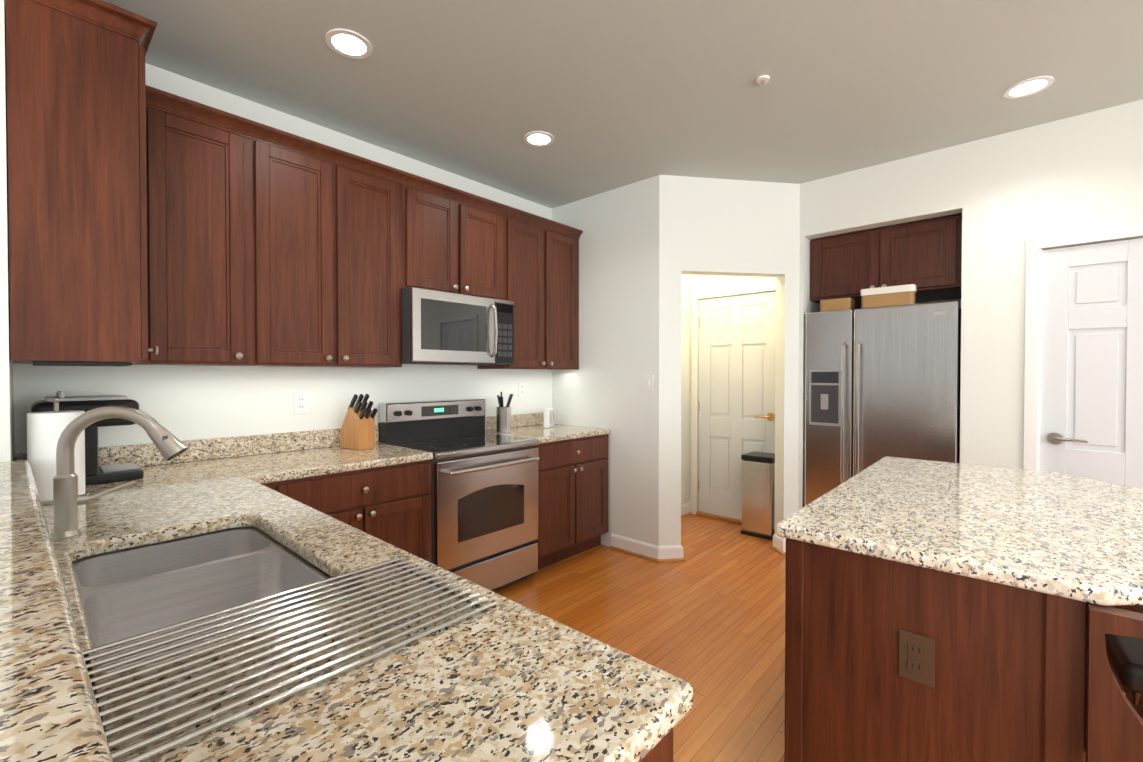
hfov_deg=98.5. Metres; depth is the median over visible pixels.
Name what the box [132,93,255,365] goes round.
upper cabinet
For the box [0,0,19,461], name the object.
wall
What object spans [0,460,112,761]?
bar
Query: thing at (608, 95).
ceiling
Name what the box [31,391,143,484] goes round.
coffee maker
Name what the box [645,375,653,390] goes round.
light switch
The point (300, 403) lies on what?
outlet
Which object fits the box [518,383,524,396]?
outlet
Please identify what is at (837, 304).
basket
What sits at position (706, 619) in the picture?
floor
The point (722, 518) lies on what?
threshold
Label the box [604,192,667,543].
wall
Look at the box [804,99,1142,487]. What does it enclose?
wall
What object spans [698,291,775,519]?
hall door
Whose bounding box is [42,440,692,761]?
countertop
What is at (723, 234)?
wall
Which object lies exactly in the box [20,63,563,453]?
wall
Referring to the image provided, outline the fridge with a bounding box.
[804,301,960,506]
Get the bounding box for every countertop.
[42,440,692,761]
[485,424,609,439]
[776,456,1142,604]
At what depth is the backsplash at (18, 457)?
1.86 m
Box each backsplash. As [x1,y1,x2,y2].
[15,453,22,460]
[23,412,543,467]
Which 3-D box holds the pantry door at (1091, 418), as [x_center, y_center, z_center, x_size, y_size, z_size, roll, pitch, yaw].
[2.928,0.276,2.533,0.762,2.025,0.102,1,1,42]
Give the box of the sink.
[71,520,358,674]
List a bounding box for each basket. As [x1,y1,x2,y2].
[820,298,854,311]
[860,284,915,307]
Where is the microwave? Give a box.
[402,287,513,364]
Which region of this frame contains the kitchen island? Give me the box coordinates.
[776,532,1142,761]
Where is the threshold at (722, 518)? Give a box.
[696,511,741,524]
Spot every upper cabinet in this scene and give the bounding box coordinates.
[6,0,158,365]
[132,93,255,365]
[256,129,407,367]
[408,181,507,300]
[477,213,581,369]
[810,215,961,307]
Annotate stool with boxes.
[1085,634,1142,761]
[1110,605,1142,695]
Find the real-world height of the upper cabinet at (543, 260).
1.068 m
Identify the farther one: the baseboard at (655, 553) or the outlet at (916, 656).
the baseboard at (655, 553)
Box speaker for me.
[544,408,553,427]
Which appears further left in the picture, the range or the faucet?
the faucet
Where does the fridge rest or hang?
on the floor
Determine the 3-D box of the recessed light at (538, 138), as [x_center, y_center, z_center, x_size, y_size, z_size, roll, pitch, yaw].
[-0.194,-1.445,2.941,0.184,0.006,0.184,1,1,42]
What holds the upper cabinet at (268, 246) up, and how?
attached to the wall at (190, 402)
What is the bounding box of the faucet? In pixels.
[50,406,187,538]
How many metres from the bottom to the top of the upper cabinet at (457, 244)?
0.610 m
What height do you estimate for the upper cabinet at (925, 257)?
0.455 m
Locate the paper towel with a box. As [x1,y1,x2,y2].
[27,397,88,504]
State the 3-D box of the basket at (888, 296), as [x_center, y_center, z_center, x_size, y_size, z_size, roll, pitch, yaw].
[2.137,-0.565,3.326,0.312,0.129,0.112,1,1,42]
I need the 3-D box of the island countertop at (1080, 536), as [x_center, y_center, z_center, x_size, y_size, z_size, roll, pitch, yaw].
[1.428,0.412,1.634,0.930,0.038,1.540,1,1,42]
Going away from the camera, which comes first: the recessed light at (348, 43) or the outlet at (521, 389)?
the recessed light at (348, 43)
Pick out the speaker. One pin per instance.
(548, 417)
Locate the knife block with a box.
[340,394,377,449]
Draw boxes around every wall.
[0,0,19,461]
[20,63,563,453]
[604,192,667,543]
[668,176,803,545]
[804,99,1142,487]
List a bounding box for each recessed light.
[325,29,371,58]
[524,131,553,146]
[1003,76,1053,98]
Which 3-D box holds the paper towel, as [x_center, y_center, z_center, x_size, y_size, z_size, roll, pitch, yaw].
[-1.701,0.222,1.627,0.150,0.341,0.150,1,1,42]
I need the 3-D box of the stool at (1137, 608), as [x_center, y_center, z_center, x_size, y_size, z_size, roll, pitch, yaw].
[2.025,0.977,1.668,0.482,0.660,0.482,-1,1,-42]
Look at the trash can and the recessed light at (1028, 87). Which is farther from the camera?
the trash can
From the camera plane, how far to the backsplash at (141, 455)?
2.49 m
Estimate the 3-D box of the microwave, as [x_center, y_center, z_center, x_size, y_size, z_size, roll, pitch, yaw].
[-0.772,-0.323,3.167,0.469,0.429,0.758,1,1,42]
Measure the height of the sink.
0.218 m
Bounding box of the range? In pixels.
[378,399,538,590]
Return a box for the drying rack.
[82,556,496,761]
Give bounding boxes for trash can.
[741,451,774,540]
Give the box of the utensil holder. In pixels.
[496,392,512,432]
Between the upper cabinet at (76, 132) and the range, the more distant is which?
the range
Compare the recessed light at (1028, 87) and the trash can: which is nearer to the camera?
the recessed light at (1028, 87)
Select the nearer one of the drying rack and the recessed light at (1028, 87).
the drying rack
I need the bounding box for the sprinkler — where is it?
[756,75,769,85]
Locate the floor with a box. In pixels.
[493,514,1125,761]
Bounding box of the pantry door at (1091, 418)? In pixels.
[1040,238,1142,488]
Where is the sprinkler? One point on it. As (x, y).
(762, 80)
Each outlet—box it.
[294,393,307,413]
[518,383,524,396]
[899,629,934,687]
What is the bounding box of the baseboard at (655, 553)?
[610,502,785,562]
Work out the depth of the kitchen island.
1.14 m
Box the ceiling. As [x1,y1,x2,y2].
[103,0,1142,208]
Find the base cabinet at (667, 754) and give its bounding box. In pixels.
[651,740,672,761]
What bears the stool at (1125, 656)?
on the floor
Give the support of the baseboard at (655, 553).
attached to the wall at (723, 234)
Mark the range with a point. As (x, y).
(484, 492)
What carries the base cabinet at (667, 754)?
on the floor
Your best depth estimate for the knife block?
2.73 m

